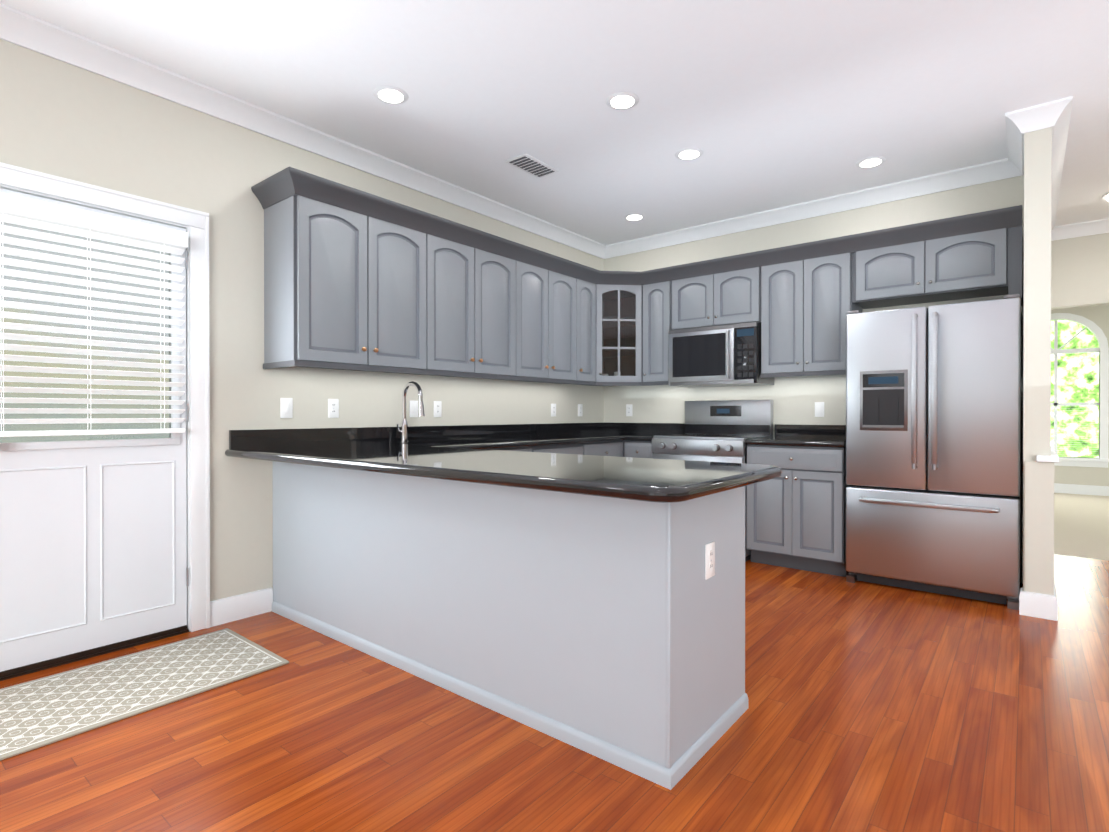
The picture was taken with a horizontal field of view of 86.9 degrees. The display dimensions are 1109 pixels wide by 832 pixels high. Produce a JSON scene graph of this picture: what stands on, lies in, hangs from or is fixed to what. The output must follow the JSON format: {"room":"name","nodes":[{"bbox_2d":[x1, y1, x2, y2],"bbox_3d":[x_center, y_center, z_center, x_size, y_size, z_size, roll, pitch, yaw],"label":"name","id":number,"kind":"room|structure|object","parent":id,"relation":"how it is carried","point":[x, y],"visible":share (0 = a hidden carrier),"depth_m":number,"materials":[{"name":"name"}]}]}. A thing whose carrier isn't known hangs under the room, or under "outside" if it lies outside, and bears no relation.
{"room":"kitchen","nodes":[
{"label":"kitchen","id":0,"kind":"room"},
{"bbox_2d":[0,39,603,600],"bbox_3d":[-0.947,-0.289,4.161,0.120,2.750,4.670,0,0,39],"label":"wall","id":1,"kind":"structure","parent":0,"point":[232,164],"depth_m":3.13,"materials":[{"name":"paint"}]},
{"bbox_2d":[0,188,188,677],"bbox_3d":[-2.091,0.069,2.636,0.121,2.020,0.801,0,0,39],"label":"door","id":2,"kind":"structure","parent":1,"relation":"in","point":[93,546],"depth_m":2.63,"materials":[{"name":"white wood"}]},
{"bbox_2d":[0,162,209,680],"bbox_3d":[-2.138,0.026,2.669,0.142,2.131,0.988,0,0,39],"label":"door frame","id":3,"kind":"structure","parent":1,"relation":"attached to","point":[194,223],"depth_m":2.96,"materials":[{"name":"white wood"}]},
{"bbox_2d":[210,587,272,626],"bbox_3d":[-1.683,1.025,3.148,0.014,0.130,0.330,0,0,39],"label":"baseboard","id":4,"kind":"structure","parent":1,"relation":"attached to","point":[258,602],"depth_m":3.14,"materials":[{"name":"white wood"}]},
{"bbox_2d":[280,398,292,417],"bbox_3d":[-1.527,-0.046,3.339,0.011,0.115,0.070,0,0,39],"label":"light switch","id":5,"kind":"object","parent":1,"relation":"attached to","point":[286,407],"visible":1,"depth_m":3.34,"materials":[{"name":"white plastic"}]},
{"bbox_2d":[0,3,607,258],"bbox_3d":[-1.833,-1.607,2.899,0.082,0.105,7.500,0,0,39],"label":"crown molding","id":6,"kind":"structure","parent":1,"relation":"attached to","point":[44,37],"depth_m":3.11,"materials":[{"name":"white wood"}]},
{"bbox_2d":[328,399,338,417],"bbox_3d":[-1.346,-0.047,3.566,0.008,0.115,0.070,0,0,39],"label":"electrical outlet","id":7,"kind":"object","parent":1,"relation":"attached to","point":[333,408],"visible":1,"depth_m":3.56,"materials":[{"name":"white plastic"}]},
{"bbox_2d":[259,171,430,374],"bbox_3d":[-1.205,-0.767,3.460,0.352,0.963,0.849,0,0,39],"label":"upper cabinet","id":8,"kind":"object","parent":1,"relation":"attached to","point":[356,279],"depth_m":3.23,"materials":[{"name":"grey wood"}]},
{"bbox_2d":[409,401,417,416],"bbox_3d":[-0.968,-0.049,4.031,0.011,0.115,0.070,0,0,39],"label":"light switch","id":9,"kind":"object","parent":1,"relation":"attached to","point":[413,408],"visible":1,"depth_m":4.02,"materials":[{"name":"white plastic"}]},
{"bbox_2d":[229,422,604,448],"bbox_3d":[-0.609,0.120,4.467,0.019,0.100,3.527,0,0,39],"label":"backsplash","id":10,"kind":"structure","parent":1,"relation":"attached to","point":[238,439],"depth_m":3.85,"materials":[{"name":"black stone"}]},
{"bbox_2d":[434,401,441,416],"bbox_3d":[-0.837,-0.049,4.196,0.008,0.115,0.070,0,0,39],"label":"electrical outlet","id":11,"kind":"object","parent":1,"relation":"attached to","point":[437,408],"visible":1,"depth_m":4.19,"materials":[{"name":"white plastic"}]},
{"bbox_2d":[427,215,518,378],"bbox_3d":[-0.680,-0.770,4.111,0.352,0.963,0.823,0,0,39],"label":"upper cabinet","id":12,"kind":"object","parent":1,"relation":"attached to","point":[475,275],"depth_m":3.98,"materials":[{"name":"grey wood"}]},
{"bbox_2d":[493,247,574,382],"bbox_3d":[-0.187,-0.772,4.721,0.352,0.963,0.746,0,0,39],"label":"upper cabinet","id":13,"kind":"object","parent":1,"relation":"attached to","point":[546,283],"depth_m":4.58,"materials":[{"name":"grey wood"}]},
{"bbox_2d":[551,404,555,415],"bbox_3d":[-0.007,-0.053,5.222,0.008,0.115,0.070,0,0,39],"label":"electrical outlet","id":14,"kind":"object","parent":1,"relation":"attached to","point":[553,409],"visible":1,"depth_m":5.22,"materials":[{"name":"white plastic"}]},
{"bbox_2d":[556,263,594,384],"bbox_3d":[0.152,-0.774,5.136,0.357,0.963,0.326,0,0,39],"label":"upper cabinet","id":15,"kind":"object","parent":1,"relation":"attached to","point":[584,276],"depth_m":4.99,"materials":[{"name":"grey wood"}]},
{"bbox_2d":[578,404,582,415],"bbox_3d":[0.244,-0.054,5.533,0.008,0.115,0.070,0,0,39],"label":"electrical outlet","id":16,"kind":"object","parent":1,"relation":"attached to","point":[580,409],"visible":1,"depth_m":5.53,"materials":[{"name":"white plastic"}]},
{"bbox_2d":[0,554,1108,831],"bbox_3d":[1.178,1.127,1.228,7.120,0.060,8.670,0,0,39],"label":"floor","id":17,"kind":"structure","parent":0,"point":[878,708],"depth_m":1.94,"materials":[{"name":"brown wood"}]},
{"bbox_2d":[0,628,288,760],"bbox_3d":[-2.005,1.089,2.062,0.640,0.009,1.865,0,0,39],"label":"rug","id":18,"kind":"object","parent":17,"relation":"on","point":[39,712],"visible":0.98,"depth_m":2.35,"materials":[{"name":"beige fabric"}]},
{"bbox_2d":[273,465,332,636],"bbox_3d":[-1.150,0.652,3.332,0.607,0.874,0.560,0,0,39],"label":"base cabinet","id":19,"kind":"object","parent":17,"relation":"on","point":[302,495],"depth_m":3.06,"materials":[{"name":"grey wood"}]},
{"bbox_2d":[333,469,412,672],"bbox_3d":[-0.644,0.654,2.989,0.610,0.874,0.662,0,0,39],"label":"base cabinet","id":20,"kind":"object","parent":17,"relation":"on","point":[373,513],"depth_m":2.67,"materials":[{"name":"grey wood"}]},
{"bbox_2d":[413,477,516,720],"bbox_3d":[-0.194,0.655,2.576,0.610,0.874,0.586,0,0,39],"label":"base cabinet","id":21,"kind":"object","parent":17,"relation":"on","point":[465,536],"depth_m":2.28,"materials":[{"name":"grey wood"}]},
{"bbox_2d":[517,489,752,788],"bbox_3d":[0.292,0.657,2.183,0.640,0.874,0.586,0,0,39],"label":"base cabinet","id":22,"kind":"object","parent":17,"relation":"on","point":[549,579],"depth_m":1.90,"materials":[{"name":"grey wood"}]},
{"bbox_2d":[225,433,845,508],"bbox_3d":[0.395,0.193,3.643,2.617,0.040,3.547,0,0,39],"label":"countertop","id":23,"kind":"structure","parent":22,"relation":"on","point":[607,466],"depth_m":2.38,"materials":[{"name":"black stone"}]},
{"bbox_2d":[397,381,424,441],"bbox_3d":[-0.939,-0.027,3.805,0.232,0.399,0.096,0,0,39],"label":"faucet","id":24,"kind":"object","parent":23,"relation":"on","point":[403,430],"depth_m":3.85,"materials":[{"name":"silver metal"}]},
{"bbox_2d":[705,541,714,579],"bbox_3d":[0.518,0.479,1.945,0.008,0.115,0.070,0,0,39],"label":"outlet","id":25,"kind":"object","parent":22,"relation":"attached to","point":[709,560],"visible":1,"depth_m":1.94,"materials":[{"name":"white plastic"}]},
{"bbox_2d":[652,400,772,561],"bbox_3d":[1.266,0.476,4.727,0.753,1.215,0.723,0,0,39],"label":"range","id":26,"kind":"object","parent":17,"relation":"on","point":[720,431],"visible":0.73,"depth_m":4.73,"materials":[{"name":"silver metal"}]},
{"bbox_2d":[753,461,848,576],"bbox_3d":[1.857,0.648,4.330,0.656,0.874,0.643,0,0,39],"label":"base cabinet","id":27,"kind":"object","parent":17,"relation":"on","point":[799,522],"depth_m":4.05,"materials":[{"name":"grey wood"}]},
{"bbox_2d":[846,294,1020,609],"bbox_3d":[2.437,0.200,3.778,0.896,1.775,0.716,0,0,39],"label":"fridge","id":28,"kind":"object","parent":17,"relation":"on","point":[933,414],"visible":1,"depth_m":3.51,"materials":[{"name":"silver metal"}]},
{"bbox_2d":[0,0,1108,244],"bbox_3d":[2.727,-1.700,3.134,7.120,0.080,13.600,0,0,39],"label":"ceiling","id":29,"kind":"structure","parent":0,"point":[766,104],"depth_m":2.92,"materials":[{"name":"paint"}]},
{"bbox_2d":[373,86,408,103],"bbox_3d":[-0.845,-1.655,3.026,0.176,0.008,0.176,0,0,39],"label":"recessed light","id":30,"kind":"object","parent":29,"relation":"in","point":[390,94],"visible":1,"depth_m":3.01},
{"bbox_2d":[505,153,558,177],"bbox_3d":[-0.147,-1.658,3.889,0.180,0.008,0.340,0,0,39],"label":"ceiling vent","id":31,"kind":"object","parent":29,"relation":"in","point":[527,163],"visible":1,"depth_m":3.87,"materials":[{"name":"white metal"}]},
{"bbox_2d":[606,92,638,109],"bbox_3d":[0.358,-1.655,3.082,0.176,0.008,0.176,0,0,39],"label":"recessed light","id":32,"kind":"object","parent":29,"relation":"in","point":[622,100],"visible":1,"depth_m":3.07,"materials":[{"name":"white glass"}]},
{"bbox_2d":[624,213,644,220],"bbox_3d":[0.670,-1.662,4.900,0.176,0.008,0.176,0,0,39],"label":"recessed light","id":33,"kind":"object","parent":29,"relation":"in","point":[634,217],"visible":1,"depth_m":4.89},
{"bbox_2d":[675,148,702,159],"bbox_3d":[0.853,-1.657,3.711,0.176,0.008,0.176,0,0,39],"label":"recessed light","id":34,"kind":"object","parent":29,"relation":"in","point":[688,154],"visible":1,"depth_m":3.69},
{"bbox_2d":[856,156,885,167],"bbox_3d":[2.070,-1.658,3.833,0.176,0.008,0.176,0,0,39],"label":"recessed light","id":35,"kind":"object","parent":29,"relation":"in","point":[870,162],"visible":1,"depth_m":3.82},
{"bbox_2d":[1102,192,1108,200],"bbox_3d":[4.279,-1.650,4.323,0.340,0.126,0.340,0,0,39],"label":"recessed light","id":36,"kind":"object","parent":29,"relation":"attached to","point":[1105,196],"visible":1,"depth_m":4.40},
{"bbox_2d":[604,175,1023,583],"bbox_3d":[1.848,-0.292,4.828,3.390,2.750,0.120,0,0,39],"label":"wall","id":37,"kind":"structure","parent":0,"point":[795,399],"depth_m":4.66,"materials":[{"name":"paint"}]},
{"bbox_2d":[595,271,642,385],"bbox_3d":[0.564,-0.778,5.166,0.324,0.955,0.324,0,0,39],"label":"upper cabinet","id":38,"kind":"object","parent":37,"relation":"attached to","point":[618,294],"depth_m":5.16,"materials":[{"name":"grey wood"}]},
{"bbox_2d":[626,404,631,415],"bbox_3d":[0.722,-0.055,5.655,0.070,0.115,0.008,0,0,39],"label":"electrical outlet","id":39,"kind":"object","parent":37,"relation":"attached to","point":[628,409],"visible":1,"depth_m":5.65,"materials":[{"name":"white plastic"}]},
{"bbox_2d":[639,267,670,385],"bbox_3d":[0.973,-0.774,5.223,0.327,0.963,0.357,0,0,39],"label":"upper cabinet","id":40,"kind":"object","parent":37,"relation":"attached to","point":[657,283],"depth_m":5.07,"materials":[{"name":"grey wood"}]},
{"bbox_2d":[671,251,762,329],"bbox_3d":[1.397,-0.991,4.882,0.757,0.526,0.353,0,0,39],"label":"upper cabinet","id":41,"kind":"object","parent":37,"relation":"attached to","point":[728,290],"depth_m":4.71,"materials":[{"name":"grey wood"}]},
{"bbox_2d":[668,322,773,387],"bbox_3d":[1.366,-0.486,4.844,0.746,0.465,0.449,0,0,39],"label":"microwave","id":42,"kind":"object","parent":41,"relation":"attached to","point":[720,356],"visible":1,"depth_m":4.67,"materials":[{"name":"silver metal"}]},
{"bbox_2d":[605,422,845,436],"bbox_3d":[1.406,0.117,5.093,2.328,0.100,0.020,0,0,39],"label":"backsplash","id":43,"kind":"structure","parent":37,"relation":"attached to","point":[780,430],"depth_m":4.75,"materials":[{"name":"black stone"}]},
{"bbox_2d":[760,235,862,377],"bbox_3d":[1.943,-0.786,4.442,0.641,0.933,0.353,0,0,39],"label":"upper cabinet","id":44,"kind":"object","parent":37,"relation":"attached to","point":[809,288],"depth_m":4.28,"materials":[{"name":"grey wood"}]},
{"bbox_2d":[608,159,1021,257],"bbox_3d":[1.774,-1.614,4.752,3.185,0.105,0.082,0,0,39],"label":"crown molding","id":45,"kind":"structure","parent":37,"relation":"attached to","point":[994,170],"depth_m":4.49,"materials":[{"name":"white wood"}]},
{"bbox_2d":[815,402,823,416],"bbox_3d":[2.067,-0.051,4.567,0.070,0.115,0.010,0,0,39],"label":"electrical outlet","id":46,"kind":"object","parent":37,"relation":"attached to","point":[819,409],"visible":1,"depth_m":4.56,"materials":[{"name":"white plastic"}]},
{"bbox_2d":[855,205,1022,308],"bbox_3d":[2.556,-1.024,3.946,0.933,0.453,0.353,0,0,39],"label":"upper cabinet","id":47,"kind":"object","parent":37,"relation":"attached to","point":[980,254],"depth_m":3.78,"materials":[{"name":"grey wood"}]},
{"bbox_2d":[1023,127,1053,594],"bbox_3d":[3.468,-0.289,4.216,0.130,2.750,2.695,0,0,39],"label":"wall","id":48,"kind":"structure","parent":0,"point":[1037,307],"depth_m":3.18,"materials":[{"name":"paint"}]},
{"bbox_2d":[1004,105,1035,178],"bbox_3d":[2.736,-1.609,3.454,0.107,0.105,0.712,0,0,39],"label":"crown molding","id":49,"kind":"structure","parent":48,"relation":"attached to","point":[1018,122],"depth_m":3.34,"materials":[{"name":"white wood"}]},
{"bbox_2d":[1036,446,1058,462],"bbox_3d":[3.491,0.226,4.186,0.095,0.035,2.715,0,0,39],"label":"trim","id":50,"kind":"structure","parent":48,"relation":"on","point":[1054,457],"depth_m":3.14,"materials":[{"name":"white wood"}]},
{"bbox_2d":[1045,582,1057,620],"bbox_3d":[3.514,1.021,4.174,0.030,0.130,2.710,0,0,39],"label":"baseboard","id":51,"kind":"structure","parent":48,"relation":"attached to","point":[1051,600],"depth_m":3.13,"materials":[{"name":"white wood"}]},
{"bbox_2d":[1044,96,1072,238],"bbox_3d":[3.502,-1.611,4.108,0.082,0.105,2.692,0,0,39],"label":"crown molding","id":52,"kind":"structure","parent":48,"relation":"attached to","point":[1059,111],"depth_m":3.43,"materials":[{"name":"white wood"}]},
{"bbox_2d":[1051,305,1108,485],"bbox_3d":[8.185,-0.301,7.292,3.850,2.750,0.121,0,0,39],"label":"wall","id":53,"kind":"structure","parent":0,"point":[1077,475],"depth_m":7.95,"materials":[{"name":"paint"}]},
{"bbox_2d":[1054,483,1108,495],"bbox_3d":[7.898,1.008,7.443,4.478,0.130,0.014,0,0,39],"label":"baseboard","id":54,"kind":"structure","parent":53,"relation":"attached to","point":[1058,488],"depth_m":8.00,"materials":[{"name":"white wood"}]},
{"bbox_2d":[1051,233,1108,308],"bbox_3d":[5.827,-1.314,4.179,3.610,0.700,0.120,0,0,39],"label":"wall","id":55,"kind":"structure","parent":0,"point":[1079,271],"depth_m":5.11,"materials":[{"name":"paint"}]},
{"bbox_2d":[1051,218,1108,240],"bbox_3d":[5.764,-1.611,4.100,3.610,0.105,0.082,0,0,39],"label":"crown molding","id":56,"kind":"structure","parent":55,"relation":"attached to","point":[1101,226],"depth_m":5.06,"materials":[{"name":"white wood"}]},
{"bbox_2d":[1054,493,1108,560],"bbox_3d":[5.452,1.107,6.517,7.120,0.060,4.930,0,0,39],"label":"floor carpet","id":57,"kind":"object","parent":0,"point":[1081,525],"depth_m":5.77,"materials":[{"name":"beige carpet"}]},
{"label":"outside","id":58,"kind":"structure","parent":0,"visible":0},
{"bbox_2d":[0,222,168,442],"bbox_3d":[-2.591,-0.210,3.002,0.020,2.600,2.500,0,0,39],"label":"window","id":59,"kind":"structure","parent":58,"point":[93,366],"depth_m":3.09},
{"bbox_2d":[1051,313,1108,467],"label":"window","id":60,"kind":"structure","parent":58,"point":[1078,378],"depth_m":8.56,"materials":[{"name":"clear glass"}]}
]}

